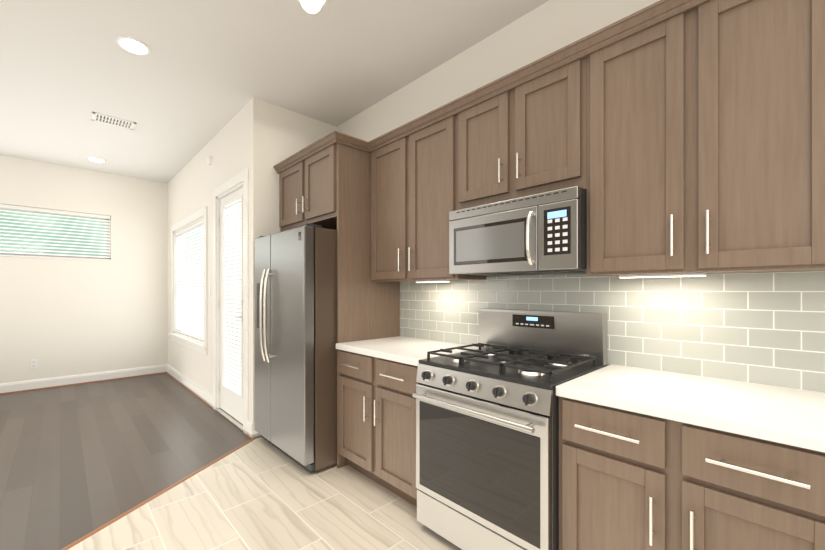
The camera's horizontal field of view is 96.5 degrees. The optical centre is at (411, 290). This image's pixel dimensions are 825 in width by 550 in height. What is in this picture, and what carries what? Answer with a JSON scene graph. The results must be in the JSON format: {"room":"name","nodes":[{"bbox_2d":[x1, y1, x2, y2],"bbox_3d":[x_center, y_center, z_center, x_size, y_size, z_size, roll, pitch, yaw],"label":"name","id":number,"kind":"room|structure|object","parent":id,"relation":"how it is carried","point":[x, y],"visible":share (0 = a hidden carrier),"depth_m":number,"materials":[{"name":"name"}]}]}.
{"room":"kitchen","nodes":[
{"label":"kitchen","id":0,"kind":"room"},
{"bbox_2d":[0,155,167,383],"bbox_3d":[-5.670,-0.202,4.207,4.870,3.000,0.120,0,0,-44],"label":"wall","id":1,"kind":"structure","parent":0,"point":[62,317],"depth_m":5.18,"materials":[{"name":"white paint"}]},
{"bbox_2d":[30,359,37,368],"bbox_3d":[-4.937,0.961,4.815,0.070,0.115,0.008,0,0,-44],"label":"electrical outlet","id":2,"kind":"object","parent":1,"relation":"attached to","point":[34,363],"visible":1,"depth_m":4.82,"materials":[{"name":"white plastic"}]},
{"bbox_2d":[0,208,110,260],"bbox_3d":[-5.260,-0.762,4.589,2.350,0.660,0.132,0,0,-44],"label":"window","id":3,"kind":"structure","parent":1,"relation":"in","point":[51,256],"depth_m":5.04,"materials":[{"name":"white"}]},
{"bbox_2d":[0,204,109,257],"bbox_3d":[-5.244,-0.782,4.571,2.338,0.614,0.040,0,0,-44],"label":"window blinds","id":4,"kind":"object","parent":3,"relation":"attached to","point":[54,212],"visible":0.94,"depth_m":4.96,"materials":[{"name":"white plastic"}]},
{"bbox_2d":[0,364,166,393],"bbox_3d":[-5.577,1.233,4.197,4.750,0.130,0.024,0,0,-44],"label":"baseboard","id":5,"kind":"structure","parent":1,"relation":"attached to","point":[21,386],"depth_m":5.11,"materials":[{"name":"white wood"}]},
{"bbox_2d":[0,373,259,549],"bbox_3d":[-3.370,1.323,1.875,4.990,0.050,6.669,0,0,-44],"label":"floor","id":6,"kind":"structure","parent":0,"point":[78,461],"depth_m":3.00,"materials":[{"name":"brown wood"}]},
{"bbox_2d":[166,364,212,408],"bbox_3d":[-3.025,1.233,4.942,0.024,0.130,2.460,0,0,-44],"label":"baseboard","id":7,"kind":"structure","parent":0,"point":[202,394],"depth_m":4.71,"materials":[{"name":"white wood"}]},
{"bbox_2d":[168,103,247,394],"bbox_3d":[-2.667,-0.202,4.669,0.120,3.000,3.590,0,0,-44],"label":"wall","id":8,"kind":"structure","parent":0,"point":[195,181],"depth_m":4.28,"materials":[{"name":"white paint"}]},
{"bbox_2d":[168,206,207,355],"bbox_3d":[-2.964,-0.110,4.945,0.170,1.725,1.880,0,0,-44],"label":"window","id":9,"kind":"structure","parent":8,"relation":"in","point":[196,345],"depth_m":4.99,"materials":[{"name":"white wood"}]},
{"bbox_2d":[175,219,203,340],"bbox_3d":[-2.964,-0.124,4.945,0.040,1.476,1.612,0,0,-44],"label":"window blinds","id":10,"kind":"object","parent":9,"relation":"attached to","point":[190,307],"visible":0.75,"depth_m":4.92,"materials":[{"name":"white plastic"}]},
{"bbox_2d":[207,156,211,164],"bbox_3d":[-2.272,-1.462,4.140,0.036,0.100,0.100,0,0,-44],"label":"sensor","id":11,"kind":"object","parent":8,"relation":"attached to","point":[209,160],"visible":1,"depth_m":4.12,"materials":[{"name":"white plastic"}]},
{"bbox_2d":[213,168,247,433],"bbox_3d":[-1.786,0.098,3.719,0.153,2.400,1.020,0,0,-44],"label":"door","id":12,"kind":"structure","parent":8,"relation":"attached to","point":[231,346],"depth_m":3.74,"materials":[{"name":"white wood"}]},
{"bbox_2d":[246,420,252,438],"bbox_3d":[-1.437,1.233,3.271,0.024,0.130,0.110,0,0,-44],"label":"baseboard","id":13,"kind":"structure","parent":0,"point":[249,434],"depth_m":3.26,"materials":[{"name":"white wood"}]},
{"bbox_2d":[68,436,461,549],"bbox_3d":[-0.658,1.323,-0.362,5.840,0.050,6.470,0,0,-44],"label":"floor","id":14,"kind":"structure","parent":0,"point":[259,493],"depth_m":2.13,"materials":[{"name":"beige tile"}]},
{"bbox_2d":[61,438,254,549],"bbox_3d":[-2.086,1.295,0.523,0.036,0.006,5.586,0,0,15],"label":"transition strip","id":15,"kind":"object","parent":14,"relation":"on","point":[74,543],"depth_m":2.25,"materials":[{"name":"brown wood"}]},
{"bbox_2d":[255,224,336,472],"bbox_3d":[-0.771,0.414,3.124,0.900,1.767,0.905,0,0,-44],"label":"refrigerator","id":16,"kind":"object","parent":14,"relation":"on","point":[295,345],"visible":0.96,"depth_m":2.67,"materials":[{"name":"grey metal"}]},
{"bbox_2d":[336,348,368,477],"bbox_3d":[-0.166,0.860,2.730,0.623,0.875,0.435,0,0,-44],"label":"base cabinet","id":17,"kind":"object","parent":14,"relation":"on","point":[352,367],"depth_m":2.54,"materials":[{"name":"brown wood"}]},
{"bbox_2d":[369,356,417,506],"bbox_3d":[0.133,0.860,2.415,0.623,0.875,0.435,0,0,-44],"label":"base cabinet","id":18,"kind":"object","parent":14,"relation":"on","point":[392,383],"depth_m":2.23,"materials":[{"name":"brown wood"}]},
{"bbox_2d":[336,336,478,363],"bbox_3d":[-0.020,0.403,2.569,0.633,0.040,0.869,0,0,-44],"label":"countertop","id":19,"kind":"structure","parent":18,"relation":"on","point":[413,349],"depth_m":2.52,"materials":[{"name":"white stone"}]},
{"bbox_2d":[412,308,607,549],"bbox_3d":[0.496,0.708,1.930,0.710,1.180,0.756,0,0,-44],"label":"range","id":20,"kind":"object","parent":14,"relation":"on","point":[487,444],"visible":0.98,"depth_m":1.74,"materials":[{"name":"grey metal"}]},
{"bbox_2d":[556,392,664,549],"bbox_3d":[0.947,0.860,1.559,0.623,0.875,0.391,0,0,-44],"label":"base cabinet","id":21,"kind":"object","parent":14,"relation":"on","point":[612,457],"depth_m":1.35,"materials":[{"name":"brown wood"}]},
{"bbox_2d":[665,416,824,549],"bbox_3d":[1.216,0.860,1.276,0.623,0.875,0.391,0,0,-44],"label":"base cabinet","id":22,"kind":"object","parent":14,"relation":"on","point":[726,488],"depth_m":1.09,"materials":[{"name":"brown wood"}]},
{"bbox_2d":[556,364,824,447],"bbox_3d":[1.345,0.403,1.133,0.633,0.040,1.557,0,0,-44],"label":"countertop","id":23,"kind":"structure","parent":22,"relation":"on","point":[798,414],"depth_m":1.31,"materials":[{"name":"white stone"}]},
{"bbox_2d":[0,0,548,182],"bbox_3d":[-1.895,-1.752,0.939,5.840,0.100,10.060,0,0,-44],"label":"ceiling","id":24,"kind":"structure","parent":0,"point":[193,83],"depth_m":2.76,"materials":[{"name":"white paint"}]},
{"bbox_2d":[87,157,106,162],"bbox_3d":[-4.096,-1.698,4.793,0.200,0.008,0.200,0,0,-44],"label":"recessed light","id":25,"kind":"object","parent":24,"relation":"in","point":[94,159],"visible":0.92,"depth_m":4.80,"materials":[{"name":"white"}]},
{"bbox_2d":[91,112,136,129],"bbox_3d":[-2.985,-1.698,3.697,0.340,0.009,0.220,0,0,-44],"label":"ceiling vent","id":26,"kind":"object","parent":24,"relation":"in","point":[109,120],"visible":0.94,"depth_m":3.69,"materials":[{"name":"white metal"}]},
{"bbox_2d":[115,36,150,55],"bbox_3d":[-1.931,-1.698,2.560,0.200,0.008,0.200,0,0,-44],"label":"recessed light","id":27,"kind":"object","parent":24,"relation":"in","point":[132,45],"visible":1,"depth_m":2.55,"materials":[{"name":"white"}]},
{"bbox_2d":[297,0,327,8],"bbox_3d":[-0.577,-1.698,2.123,0.200,0.008,0.200,0,0,-44],"label":"recessed light","id":28,"kind":"object","parent":24,"relation":"in","point":[314,4],"visible":1,"depth_m":2.17,"materials":[{"name":"white"}]},
{"bbox_2d":[248,97,336,437],"bbox_3d":[-1.124,-0.202,3.576,0.850,3.000,0.120,0,0,-44],"label":"wall","id":29,"kind":"structure","parent":0,"point":[277,134],"depth_m":3.32,"materials":[{"name":"white paint"}]},
{"bbox_2d":[277,152,360,239],"bbox_3d":[-0.832,-0.841,3.430,0.623,0.587,0.485,0,0,-44],"label":"upper cabinet","id":30,"kind":"object","parent":29,"relation":"attached to","point":[289,171],"depth_m":3.21,"materials":[{"name":"brown wood"}]},
{"bbox_2d":[337,0,659,365],"bbox_3d":[1.415,-0.202,1.609,0.120,3.000,6.470,0,0,-44],"label":"wall","id":31,"kind":"structure","parent":0,"point":[545,29],"depth_m":2.43,"materials":[{"name":"white paint"}]},
{"bbox_2d":[301,132,368,235],"bbox_3d":[-0.498,-0.841,3.079,0.623,0.587,0.485,0,0,-44],"label":"upper cabinet","id":32,"kind":"object","parent":31,"relation":"attached to","point":[335,169],"depth_m":2.80,"materials":[{"name":"brown wood"}]},
{"bbox_2d":[365,128,404,283],"bbox_3d":[-0.059,-0.589,2.832,0.328,1.034,0.434,0,0,-44],"label":"upper cabinet","id":33,"kind":"object","parent":31,"relation":"attached to","point":[385,230],"depth_m":2.74,"materials":[{"name":"brown wood"}]},
{"bbox_2d":[405,104,488,283],"bbox_3d":[0.240,-0.589,2.517,0.328,1.034,0.435,0,0,-44],"label":"upper cabinet","id":34,"kind":"object","parent":31,"relation":"attached to","point":[431,145],"depth_m":2.42,"materials":[{"name":"brown wood"}]},
{"bbox_2d":[457,80,508,209],"bbox_3d":[0.522,-0.789,2.220,0.328,0.634,0.381,0,0,-44],"label":"upper cabinet","id":35,"kind":"object","parent":31,"relation":"attached to","point":[483,120],"depth_m":2.11,"materials":[{"name":"brown wood"}]},
{"bbox_2d":[509,44,584,199],"bbox_3d":[0.785,-0.789,1.944,0.328,0.634,0.382,0,0,-44],"label":"upper cabinet","id":36,"kind":"object","parent":31,"relation":"attached to","point":[547,101],"depth_m":1.83,"materials":[{"name":"brown wood"}]},
{"bbox_2d":[449,186,586,275],"bbox_3d":[0.605,-0.281,2.033,0.442,0.375,0.756,0,0,-44],"label":"microwave","id":37,"kind":"object","parent":36,"relation":"attached to","point":[544,233],"visible":1,"depth_m":1.84,"materials":[{"name":"grey metal"}]},
{"bbox_2d":[399,247,824,470],"bbox_3d":[1.008,0.145,1.942,0.008,0.474,3.194,0,0,-44],"label":"backsplash","id":38,"kind":"structure","parent":31,"relation":"attached to","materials":[{"name":"tile"}]},
{"bbox_2d":[581,0,688,279],"bbox_3d":[1.053,-0.589,1.662,0.328,1.034,0.393,0,0,-44],"label":"upper cabinet","id":39,"kind":"object","parent":31,"relation":"attached to","point":[681,142],"depth_m":1.55,"materials":[{"name":"brown wood"}]},
{"bbox_2d":[685,0,824,275],"bbox_3d":[1.323,-0.589,1.378,0.328,1.034,0.392,0,0,-44],"label":"upper cabinet","id":40,"kind":"object","parent":31,"relation":"attached to","point":[755,69],"depth_m":1.29,"materials":[{"name":"brown wood"}]},
{"label":"outside","id":41,"kind":"structure","parent":0,"visible":0},
{"bbox_2d":[0,211,203,286],"bbox_3d":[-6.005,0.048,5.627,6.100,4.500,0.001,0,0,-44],"label":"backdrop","id":42,"kind":"structure","parent":41,"point":[63,236],"depth_m":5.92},
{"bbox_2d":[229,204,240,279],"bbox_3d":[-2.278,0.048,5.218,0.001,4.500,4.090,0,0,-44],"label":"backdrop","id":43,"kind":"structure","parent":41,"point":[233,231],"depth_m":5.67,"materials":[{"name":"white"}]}
]}

